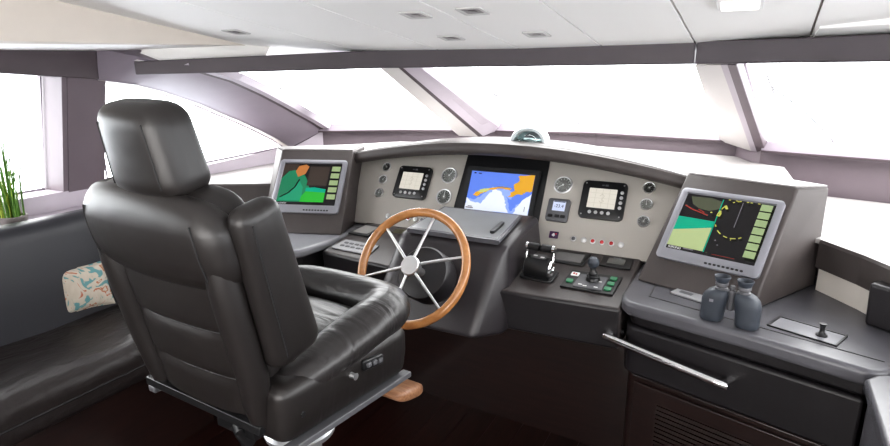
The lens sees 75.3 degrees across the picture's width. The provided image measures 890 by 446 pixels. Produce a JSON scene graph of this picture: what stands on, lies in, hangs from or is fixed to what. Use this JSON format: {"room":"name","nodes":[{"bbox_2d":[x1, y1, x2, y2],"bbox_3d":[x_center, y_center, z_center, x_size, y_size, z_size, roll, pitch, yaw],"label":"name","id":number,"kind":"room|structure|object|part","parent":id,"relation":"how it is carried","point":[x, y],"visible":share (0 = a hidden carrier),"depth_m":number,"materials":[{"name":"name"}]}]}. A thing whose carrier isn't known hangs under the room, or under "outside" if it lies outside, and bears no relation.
{"room":"control cabin","nodes":[
{"label":"control cabin","id":0,"kind":"room"},
{"bbox_2d":[0,50,98,78],"bbox_3d":[-2.777,-0.287,0.969,0.140,0.150,4.435,7,17,27],"label":"trim","id":1,"kind":"structure","parent":0,"point":[44,63],"depth_m":2.65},
{"bbox_2d":[0,0,268,60],"bbox_3d":[-2.510,-0.729,1.096,1.000,0.847,5.100,7,17,27],"label":"ceiling panel","id":2,"kind":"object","parent":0,"point":[24,24],"depth_m":2.42,"materials":[{"name":"paint"}]},
{"bbox_2d":[1,132,322,215],"bbox_3d":[-2.546,0.572,2.083,0.386,1.300,6.173,8,17,29],"label":"wall","id":3,"kind":"structure","parent":0,"point":[42,201],"depth_m":3.70,"materials":[{"name":"white paint"}]},
{"bbox_2d":[1,76,44,196],"bbox_3d":[-2.968,0.019,1.103,0.166,0.604,4.152,7,17,27],"label":"window","id":4,"kind":"structure","parent":3,"relation":"in","point":[38,189],"depth_m":2.91,"materials":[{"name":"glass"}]},
{"bbox_2d":[28,206,82,219],"bbox_3d":[-2.785,0.418,1.198,0.200,0.049,4.500,7,17,27],"label":"trim","id":5,"kind":"structure","parent":3,"relation":"attached to","point":[77,207],"depth_m":2.88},
{"bbox_2d":[0,109,27,225],"bbox_3d":[-1.942,-0.243,2.569,0.228,0.539,0.249,7,17,27],"label":"potted plant","id":6,"kind":"object","parent":5,"relation":"on","point":[13,214],"visible":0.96,"depth_m":2.60,"materials":[{"name":"green plant"}]},
{"bbox_3d":[-1.980,-0.010,2.646,0.120,0.050,0.120,7,17,27],"label":"pot","id":7,"kind":"part","parent":6,"relation":"part of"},
{"bbox_2d":[37,76,105,191],"bbox_3d":[-1.909,-0.474,2.960,0.360,0.610,0.215,7,17,27],"label":"trim","id":8,"kind":"structure","parent":3,"relation":"attached to","point":[74,153],"depth_m":2.89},
{"bbox_2d":[105,86,281,177],"bbox_3d":[-1.493,-0.622,3.588,0.101,0.547,1.418,7,17,27],"label":"window","id":9,"kind":"structure","parent":3,"relation":"in","point":[106,173],"depth_m":3.78,"materials":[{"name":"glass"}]},
{"bbox_2d":[96,50,331,145],"bbox_3d":[-1.229,-0.729,3.590,0.557,0.693,1.700,7,17,27],"label":"window frame","id":10,"kind":"structure","parent":3,"relation":"attached to","point":[242,99],"depth_m":3.39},
{"bbox_2d":[211,184,270,202],"bbox_3d":[-1.406,-0.172,3.393,0.849,0.110,0.129,-3,15,-11],"label":"trim","id":11,"kind":"structure","parent":3,"relation":"attached to","point":[246,192],"depth_m":3.40,"materials":[{"name":"plastic"}]},
{"bbox_2d":[209,163,273,183],"bbox_3d":[-1.081,-0.304,3.706,0.830,0.018,1.500,7,17,27],"label":"trim","id":12,"kind":"structure","parent":3,"relation":"attached to","point":[262,174],"depth_m":3.63,"materials":[{"name":"white"}]},
{"bbox_2d":[134,41,696,74],"bbox_3d":[-0.222,-0.799,2.831,2.688,0.127,0.503,3,15,12],"label":"ceiling beam","id":13,"kind":"structure","parent":0,"point":[672,53],"depth_m":2.86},
{"bbox_2d":[56,0,889,54],"bbox_3d":[-0.790,-0.611,0.349,4.852,0.852,5.350,7,17,27],"label":"ceiling","id":14,"kind":"structure","parent":0,"point":[282,26],"depth_m":2.15,"materials":[{"name":"white paint"}]},
{"bbox_2d":[221,29,250,34],"bbox_3d":[-0.973,-0.894,2.686,0.100,0.028,0.099,7,17,27],"label":"recessed light","id":15,"kind":"object","parent":14,"relation":"in","point":[231,31],"visible":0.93,"depth_m":2.68,"materials":[{"name":"silver metal"}]},
{"bbox_2d":[398,11,432,18],"bbox_3d":[-0.106,-0.765,2.110,0.100,0.028,0.099,7,17,27],"label":"recessed light","id":16,"kind":"object","parent":14,"relation":"in","point":[410,14],"visible":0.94,"depth_m":2.10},
{"bbox_2d":[437,35,465,40],"bbox_3d":[0.027,-0.809,2.510,0.100,0.028,0.099,7,17,27],"label":"recessed light","id":17,"kind":"object","parent":14,"relation":"in","point":[445,37],"visible":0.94,"depth_m":2.50,"materials":[{"name":"silver metal"}]},
{"bbox_2d":[455,7,489,15],"bbox_3d":[0.096,-0.738,1.997,0.100,0.028,0.099,7,17,27],"label":"recessed light","id":18,"kind":"object","parent":14,"relation":"in","point":[468,11],"visible":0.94,"depth_m":1.99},
{"bbox_2d":[522,31,551,37],"bbox_3d":[0.369,-0.764,2.321,0.100,0.028,0.099,7,17,27],"label":"recessed light","id":19,"kind":"object","parent":14,"relation":"in","point":[534,34],"visible":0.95,"depth_m":2.31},
{"bbox_2d":[716,0,764,10],"bbox_3d":[0.860,-0.639,1.681,0.125,0.030,0.125,7,17,27],"label":"recessed light","id":20,"kind":"object","parent":14,"relation":"in","point":[722,5],"visible":1,"depth_m":1.67,"materials":[{"name":"white plastic"}]},
{"bbox_2d":[176,392,867,445],"bbox_3d":[-0.501,1.456,1.355,5.029,0.060,7.400,7,17,27],"label":"floor","id":21,"kind":"structure","parent":0,"point":[426,419],"depth_m":2.86,"materials":[{"name":"brown wood"}]},
{"bbox_2d":[0,209,214,445],"bbox_3d":[-2.187,0.834,1.501,0.705,1.095,3.380,7,17,27],"label":"sofa","id":22,"kind":"object","parent":21,"relation":"on","point":[75,378],"visible":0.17,"depth_m":2.44,"materials":[{"name":"black leather"}]},
{"bbox_3d":[-2.382,0.536,1.526,0.195,0.530,3.380,7,17,27],"label":"backrest","id":23,"kind":"part","parent":22,"relation":"part of","materials":[{"name":"grey leather"}]},
{"bbox_2d":[0,304,149,445],"bbox_3d":[-2.189,0.844,1.505,0.700,0.198,3.380,7,17,27],"label":"seat cushion","id":24,"kind":"object","parent":22,"relation":"on","point":[50,373],"depth_m":2.29,"materials":[{"name":"black leather"}]},
{"bbox_2d":[62,261,114,312],"bbox_3d":[-1.674,0.299,2.683,0.217,0.218,0.121,-12,19,-38],"label":"throw cushion","id":25,"kind":"object","parent":22,"relation":"on","point":[87,286],"visible":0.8,"depth_m":2.65,"materials":[{"name":"fabric"}]},
{"bbox_2d":[82,98,422,445],"bbox_3d":[-0.464,0.460,1.740,0.610,1.669,0.881,9,17,31],"label":"chair","id":26,"kind":"object","parent":21,"relation":"on","point":[209,287],"visible":1,"depth_m":1.32,"materials":[{"name":"leather"}]},
{"bbox_3d":[-0.807,0.236,1.520,0.082,0.434,0.142,9,17,31],"label":"rail","id":27,"kind":"part","parent":26,"relation":"part of","materials":[{"name":"black leather"}]},
{"bbox_3d":[-0.708,0.436,1.861,0.031,0.046,0.500,9,17,31],"label":"slide rail","id":28,"kind":"part","parent":26,"relation":"part of","materials":[{"name":"grey plastic"}]},
{"bbox_3d":[-0.635,0.277,1.415,0.369,0.383,0.108,9,17,31],"label":"panel","id":29,"kind":"part","parent":26,"relation":"part of","materials":[{"name":"black leather"}]},
{"bbox_3d":[-0.621,0.181,1.413,0.472,0.611,0.237,9,17,31],"label":"backrest","id":30,"kind":"part","parent":26,"relation":"part of","materials":[{"name":"black leather"}]},
{"bbox_3d":[-0.458,0.290,1.309,0.082,0.434,0.142,9,17,31],"label":"rail","id":31,"kind":"part","parent":26,"relation":"part of","materials":[{"name":"black leather"}]},
{"bbox_2d":[308,295,351,332],"bbox_3d":[-0.479,0.342,1.689,0.440,0.155,0.440,9,17,31],"label":"seat cushion","id":32,"kind":"object","parent":26,"relation":"on","point":[326,309],"depth_m":1.74,"materials":[{"name":"black leather"}]},
{"bbox_3d":[-0.249,0.506,1.584,0.031,0.046,0.500,9,17,31],"label":"slide rail","id":33,"kind":"part","parent":26,"relation":"part of","materials":[{"name":"grey plastic"}]},
{"bbox_3d":[-0.241,0.403,1.521,0.022,0.020,0.020,9,17,31],"label":"knob","id":34,"kind":"part","parent":26,"relation":"part of","materials":[{"name":"metal"}]},
{"bbox_2d":[367,357,382,367],"bbox_3d":[-0.194,0.383,1.588,0.012,0.022,0.064,9,17,31],"label":"switch","id":35,"kind":"object","parent":26,"relation":"attached to","point":[372,362],"depth_m":1.58,"materials":[{"name":"grey plastic"}]},
{"bbox_2d":[268,144,364,266],"bbox_3d":[-0.899,0.241,3.318,0.815,1.296,1.146,7,17,27],"label":"console","id":36,"kind":"object","parent":21,"relation":"on","point":[310,235],"visible":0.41,"depth_m":3.14,"materials":[{"name":"plastic"}]},
{"bbox_2d":[272,159,347,214],"bbox_3d":[-0.756,-0.205,3.209,0.395,0.265,0.224,2,15,9],"label":"display","id":37,"kind":"object","parent":36,"relation":"on","point":[301,186],"visible":0.97,"depth_m":3.20,"materials":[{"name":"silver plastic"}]},
{"bbox_2d":[288,223,363,257],"bbox_3d":[-0.900,0.038,3.264,0.815,0.045,1.146,7,17,27],"label":"countertop","id":38,"kind":"structure","parent":36,"relation":"on","point":[303,244],"depth_m":2.97,"materials":[{"name":"plastic"}]},
{"bbox_2d":[323,137,792,445],"bbox_3d":[0.469,0.183,3.351,2.504,1.377,2.129,7,17,27],"label":"console","id":39,"kind":"object","parent":21,"relation":"on","point":[535,354],"visible":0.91,"depth_m":2.73,"materials":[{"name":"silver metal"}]},
{"bbox_2d":[331,239,378,253],"bbox_3d":[-0.451,0.122,2.920,0.239,0.025,0.106,8,17,30],"label":"keypad","id":40,"kind":"object","parent":39,"relation":"on","point":[346,245],"visible":0.88,"depth_m":2.92,"materials":[{"name":"grey plastic"}]},
{"bbox_2d":[348,224,377,236],"bbox_3d":[-0.425,0.040,3.113,0.130,0.030,0.145,10,18,33],"label":"control panel","id":41,"kind":"object","parent":39,"relation":"in","point":[365,230],"visible":0.75,"depth_m":3.09,"materials":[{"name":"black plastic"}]},
{"bbox_2d":[323,223,406,279],"bbox_3d":[-0.268,0.175,3.007,0.562,0.265,0.567,7,17,27],"label":"shelf","id":42,"kind":"object","parent":39,"relation":"attached to","point":[380,258],"depth_m":2.87,"materials":[{"name":"plastic"}]},
{"bbox_2d":[374,188,382,196],"bbox_3d":[-0.375,-0.172,3.269,0.056,0.049,0.035,8,17,29],"label":"gauge","id":43,"kind":"object","parent":39,"relation":"on","point":[378,192],"visible":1,"depth_m":3.27,"materials":[{"name":"metal"}]},
{"bbox_2d":[378,175,386,183],"bbox_3d":[-0.354,-0.249,3.290,0.056,0.049,0.035,8,17,29],"label":"gauge","id":44,"kind":"object","parent":39,"relation":"on","point":[383,178],"visible":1,"depth_m":3.29,"materials":[{"name":"metal"}]},
{"bbox_2d":[382,162,390,170],"bbox_3d":[-0.335,-0.322,3.311,0.056,0.049,0.035,8,17,29],"label":"gauge","id":45,"kind":"object","parent":39,"relation":"on","point":[386,166],"visible":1,"depth_m":3.31,"materials":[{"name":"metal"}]},
{"bbox_2d":[392,229,406,233],"bbox_3d":[-0.204,0.045,3.065,0.148,0.015,0.060,5,16,21],"label":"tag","id":46,"kind":"object","parent":39,"relation":"on","point":[400,231],"visible":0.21,"depth_m":3.07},
{"bbox_2d":[392,166,432,199],"bbox_3d":[-0.179,-0.223,3.196,0.208,0.167,0.116,7,17,27],"label":"display","id":47,"kind":"object","parent":39,"relation":"on","point":[412,182],"visible":1,"depth_m":3.18,"materials":[{"name":"black plastic"}]},
{"bbox_2d":[357,208,470,329],"bbox_3d":[-0.126,0.170,2.236,0.397,0.417,0.398,-5,15,-17],"label":"steering wheel","id":48,"kind":"object","parent":39,"relation":"attached to","point":[427,276],"visible":0.84,"depth_m":2.27,"materials":[{"name":"brown wood"}]},
{"bbox_2d":[436,189,451,204],"bbox_3d":[-0.006,-0.141,3.091,0.091,0.078,0.054,6,16,24],"label":"gauge","id":49,"kind":"object","parent":39,"relation":"on","point":[443,196],"visible":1,"depth_m":3.09,"materials":[{"name":"metal"}]},
{"bbox_2d":[441,167,456,182],"bbox_3d":[0.023,-0.258,3.124,0.093,0.080,0.055,8,17,29],"label":"gauge","id":50,"kind":"object","parent":39,"relation":"on","point":[448,175],"visible":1,"depth_m":3.12,"materials":[{"name":"metal"}]},
{"bbox_2d":[460,165,540,215],"bbox_3d":[0.278,-0.156,2.958,0.400,0.238,0.132,7,17,27],"label":"display","id":51,"kind":"object","parent":39,"relation":"on","point":[493,189],"visible":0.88,"depth_m":2.95,"materials":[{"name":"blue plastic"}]},
{"bbox_3d":[0.288,-0.156,2.979,1.823,0.450,0.304,7,17,27],"label":"instrument panel","id":52,"kind":"part","parent":39,"relation":"part of","materials":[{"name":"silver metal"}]},
{"bbox_2d":[510,125,549,142],"bbox_3d":[0.439,-0.455,2.978,0.200,0.097,0.200,5,16,20],"label":"compass","id":53,"kind":"object","parent":39,"relation":"on","point":[520,133],"visible":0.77,"depth_m":2.95,"materials":[{"name":"clear glass"}]},
{"bbox_2d":[520,241,558,283],"bbox_3d":[0.407,0.165,2.486,0.150,0.156,0.112,9,17,30],"label":"throttle lever","id":54,"kind":"object","parent":39,"relation":"on","point":[535,267],"visible":1,"depth_m":2.45,"materials":[{"name":"black plastic"}]},
{"bbox_3d":[0.402,0.143,2.470,0.070,0.003,0.040,9,26,30],"label":"scale plate","id":55,"kind":"part","parent":54,"relation":"part of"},
{"bbox_2d":[549,231,558,238],"bbox_3d":[0.523,0.057,2.774,0.044,0.030,0.021,7,17,27],"label":"switch","id":56,"kind":"object","parent":39,"relation":"on","point":[552,234],"visible":1,"depth_m":2.77,"materials":[{"name":"black plastic"}]},
{"bbox_2d":[545,198,570,222],"bbox_3d":[0.549,-0.061,2.801,0.108,0.105,0.077,7,17,27],"label":"display","id":57,"kind":"object","parent":39,"relation":"on","point":[558,210],"visible":1,"depth_m":2.79,"materials":[{"name":"grey plastic"}]},
{"bbox_2d":[554,176,572,193],"bbox_3d":[0.582,-0.188,2.843,0.093,0.080,0.055,8,17,29],"label":"gauge","id":58,"kind":"object","parent":39,"relation":"on","point":[563,184],"visible":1,"depth_m":2.84,"materials":[{"name":"metal"}]},
{"bbox_2d":[550,250,590,266],"bbox_3d":[0.568,0.159,2.635,0.171,0.023,0.121,7,17,27],"label":"display","id":59,"kind":"object","parent":39,"relation":"in","point":[564,257],"visible":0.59,"depth_m":2.62,"materials":[{"name":"grey glass"}]},
{"bbox_2d":[500,248,643,348],"bbox_3d":[0.557,0.284,2.578,0.550,0.265,0.593,7,17,27],"label":"shelf","id":60,"kind":"object","parent":39,"relation":"attached to","point":[552,310],"depth_m":2.37,"materials":[{"name":"plastic"}]},
{"bbox_2d":[560,256,621,295],"bbox_3d":[0.611,0.201,2.397,0.222,0.127,0.157,7,17,27],"label":"panel","id":61,"kind":"object","parent":39,"relation":"on","point":[591,281],"visible":1,"depth_m":2.38,"materials":[{"name":"black plastic"}]},
{"bbox_3d":[0.611,0.247,2.409,0.224,0.008,0.158,7,25,27],"label":"plate","id":62,"kind":"part","parent":61,"relation":"part of","materials":[{"name":"black plastic"}]},
{"bbox_3d":[0.614,0.163,2.385,0.049,0.049,0.048,7,25,27],"label":"knob","id":63,"kind":"part","parent":61,"relation":"part of","materials":[{"name":"grey plastic"}]},
{"bbox_2d":[578,180,627,221],"bbox_3d":[0.747,-0.105,2.730,0.208,0.167,0.116,7,17,27],"label":"display","id":64,"kind":"object","parent":39,"relation":"on","point":[600,200],"visible":1,"depth_m":2.72,"materials":[{"name":"black plastic"}]},
{"bbox_2d":[599,256,633,269],"bbox_3d":[0.758,0.176,2.553,0.135,0.021,0.094,7,17,27],"label":"display","id":65,"kind":"object","parent":39,"relation":"in","point":[606,261],"visible":0.96,"depth_m":2.54,"materials":[{"name":"black plastic"}]},
{"bbox_2d":[637,215,649,226],"bbox_3d":[0.903,-0.008,2.626,0.058,0.051,0.036,8,17,29],"label":"gauge","id":66,"kind":"object","parent":39,"relation":"on","point":[642,221],"visible":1,"depth_m":2.62,"materials":[{"name":"metal"}]},
{"bbox_2d":[640,198,652,209],"bbox_3d":[0.924,-0.086,2.647,0.058,0.051,0.036,8,17,29],"label":"gauge","id":67,"kind":"object","parent":39,"relation":"on","point":[645,204],"visible":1,"depth_m":2.65,"materials":[{"name":"metal"}]},
{"bbox_2d":[643,182,655,193],"bbox_3d":[0.944,-0.163,2.668,0.058,0.051,0.036,8,17,29],"label":"gauge","id":68,"kind":"object","parent":39,"relation":"on","point":[648,187],"visible":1,"depth_m":2.67,"materials":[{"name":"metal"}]},
{"bbox_2d":[602,166,889,445],"bbox_3d":[1.203,0.496,2.307,1.009,1.296,1.059,7,17,27],"label":"cabinet","id":69,"kind":"object","parent":21,"relation":"on","point":[693,380],"depth_m":2.06,"materials":[{"name":"plastic"}]},
{"bbox_3d":[0.798,0.490,2.108,0.099,0.063,0.475,-13,19,-39],"label":"handle","id":70,"kind":"part","parent":69,"relation":"part of","materials":[{"name":"silver metal"}]},
{"bbox_2d":[652,405,756,445],"bbox_3d":[1.002,0.942,2.072,0.540,0.411,0.013,14,20,43],"label":"grille","id":71,"kind":"object","parent":69,"relation":"attached to","point":[671,426],"depth_m":2.13,"materials":[{"name":"brown wood"}]},
{"bbox_3d":[0.988,0.925,2.097,0.680,0.515,0.016,14,20,43],"label":"door","id":72,"kind":"part","parent":69,"relation":"part of","materials":[{"name":"brown wood"}]},
{"bbox_2d":[656,188,785,278],"bbox_3d":[1.082,0.029,2.284,0.224,0.265,0.395,-14,20,-42],"label":"display","id":73,"kind":"object","parent":69,"relation":"on","point":[734,234],"visible":1,"depth_m":2.27,"materials":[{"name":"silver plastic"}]},
{"bbox_3d":[1.074,0.501,2.191,0.737,0.197,0.680,7,17,27],"label":"drawer","id":74,"kind":"part","parent":69,"relation":"part of","materials":[{"name":"leather"}]},
{"bbox_2d":[621,263,889,384],"bbox_3d":[1.224,0.301,2.244,0.960,0.055,1.059,7,17,27],"label":"countertop","id":75,"kind":"structure","parent":69,"relation":"on","point":[808,305],"depth_m":1.96,"materials":[{"name":"plastic"}]},
{"bbox_2d":[671,288,701,302],"bbox_3d":[0.973,0.280,2.195,0.098,0.010,0.200,-12,19,-38],"label":"keypad","id":76,"kind":"object","parent":75,"relation":"on","point":[679,292],"visible":0.42,"depth_m":2.21,"materials":[{"name":"grey plastic"}]},
{"bbox_2d":[699,273,761,330],"bbox_3d":[0.975,0.263,1.965,0.190,0.160,0.074,12,19,39],"label":"binoculars","id":77,"kind":"object","parent":75,"relation":"on","point":[747,306],"visible":1,"depth_m":1.95,"materials":[{"name":"black rubber"}]},
{"bbox_2d":[865,280,889,332],"bbox_3d":[1.537,0.284,1.899,0.173,0.149,0.209,-7,16,-25],"label":"storage box","id":78,"kind":"object","parent":75,"relation":"on","point":[878,307],"visible":0.94,"depth_m":1.91,"materials":[{"name":"leather"}]},
{"bbox_3d":[1.201,0.337,1.910,0.110,0.045,0.206,-12,19,-39],"label":"switch panel","id":79,"kind":"part","parent":69,"relation":"part of","materials":[{"name":"silver metal"}]},
{"bbox_2d":[859,375,889,445],"bbox_3d":[1.251,1.075,0.923,0.920,0.880,1.846,7,17,27],"label":"base cabinet","id":80,"kind":"object","parent":21,"relation":"on","point":[876,427],"visible":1,"depth_m":1.53,"materials":[{"name":"plastic"},{"name":"painted metal"}]},
{"bbox_2d":[323,131,889,403],"bbox_3d":[0.989,0.064,3.949,4.102,1.300,1.058,7,17,27],"label":"window ledge","id":81,"kind":"structure","parent":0,"point":[863,180],"depth_m":3.19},
{"bbox_2d":[380,68,501,136],"bbox_3d":[0.042,-0.759,3.711,0.261,0.496,1.431,6,16,23],"label":"trim","id":82,"kind":"structure","parent":81,"relation":"attached to","point":[453,107],"depth_m":3.55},
{"bbox_2d":[433,68,504,123],"bbox_3d":[0.841,-0.730,3.412,1.534,0.465,1.483,7,17,27],"label":"window","id":83,"kind":"structure","parent":81,"relation":"in","point":[498,119],"depth_m":3.80,"materials":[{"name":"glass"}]},
{"bbox_2d":[318,123,889,161],"bbox_3d":[0.959,-0.557,3.691,3.920,0.059,0.970,7,17,27],"label":"trim","id":84,"kind":"structure","parent":81,"relation":"attached to","point":[778,147],"depth_m":3.83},
{"bbox_2d":[695,64,766,151],"bbox_3d":[1.514,-0.573,2.958,0.283,0.488,1.462,8,17,30],"label":"trim","id":85,"kind":"structure","parent":81,"relation":"attached to","point":[727,90],"depth_m":2.71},
{"bbox_2d":[744,64,762,124],"bbox_3d":[1.774,-0.428,2.244,1.161,0.466,1.702,7,17,27],"label":"window","id":86,"kind":"structure","parent":81,"relation":"in","point":[745,65],"depth_m":2.55,"materials":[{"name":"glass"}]},
{"bbox_2d":[695,33,889,63],"bbox_3d":[1.508,-0.530,1.732,0.157,0.094,1.578,-10,18,-33],"label":"trim","id":87,"kind":"structure","parent":0,"point":[869,47],"depth_m":2.03,"materials":[{"name":"grey plastic"}]},
{"bbox_3d":[1.341,1.092,0.030,0.400,1.300,5.989,7,17,27],"label":"wall","id":88,"kind":"structure","parent":0,"visible":0},
{"bbox_2d":[815,269,868,313],"bbox_3d":[1.602,0.421,1.623,0.227,0.185,1.367,-5,15,-17],"label":"trim","id":89,"kind":"structure","parent":88,"relation":"attached to","point":[853,295],"depth_m":2.15,"materials":[{"name":"beige"}]},
{"bbox_2d":[815,196,889,265],"bbox_3d":[1.740,0.103,2.106,1.330,0.018,1.970,7,17,27],"label":"trim","id":90,"kind":"structure","parent":88,"relation":"attached to","point":[862,227],"depth_m":2.39,"materials":[{"name":"white"}]},
{"bbox_2d":[815,240,889,290],"bbox_3d":[1.593,0.289,1.585,0.245,0.110,1.374,-5,15,-17],"label":"trim","id":91,"kind":"structure","parent":88,"relation":"attached to","point":[861,270],"depth_m":2.08,"materials":[{"name":"leather"}]},
{"bbox_3d":[-0.584,-0.804,3.719,1.075,0.465,1.850,7,17,27],"label":"window","id":92,"kind":"structure","parent":0,"visible":0},
{"bbox_2d":[277,87,413,122],"bbox_3d":[-0.607,-0.793,3.953,0.096,0.300,1.191,12,19,38],"label":"windshield wiper","id":93,"kind":"object","parent":92,"relation":"attached to","point":[331,100],"visible":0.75,"depth_m":3.85,"materials":[{"name":"white"}]},
{"bbox_3d":[-0.808,-0.803,3.700,0.569,0.150,0.012,-13,19,-40],"label":"blade","id":94,"kind":"part","parent":93,"relation":"part of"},
{"bbox_3d":[-0.534,-0.790,4.079,0.039,0.230,0.910,11,19,37],"label":"arm","id":95,"kind":"part","parent":93,"relation":"part of"}
]}

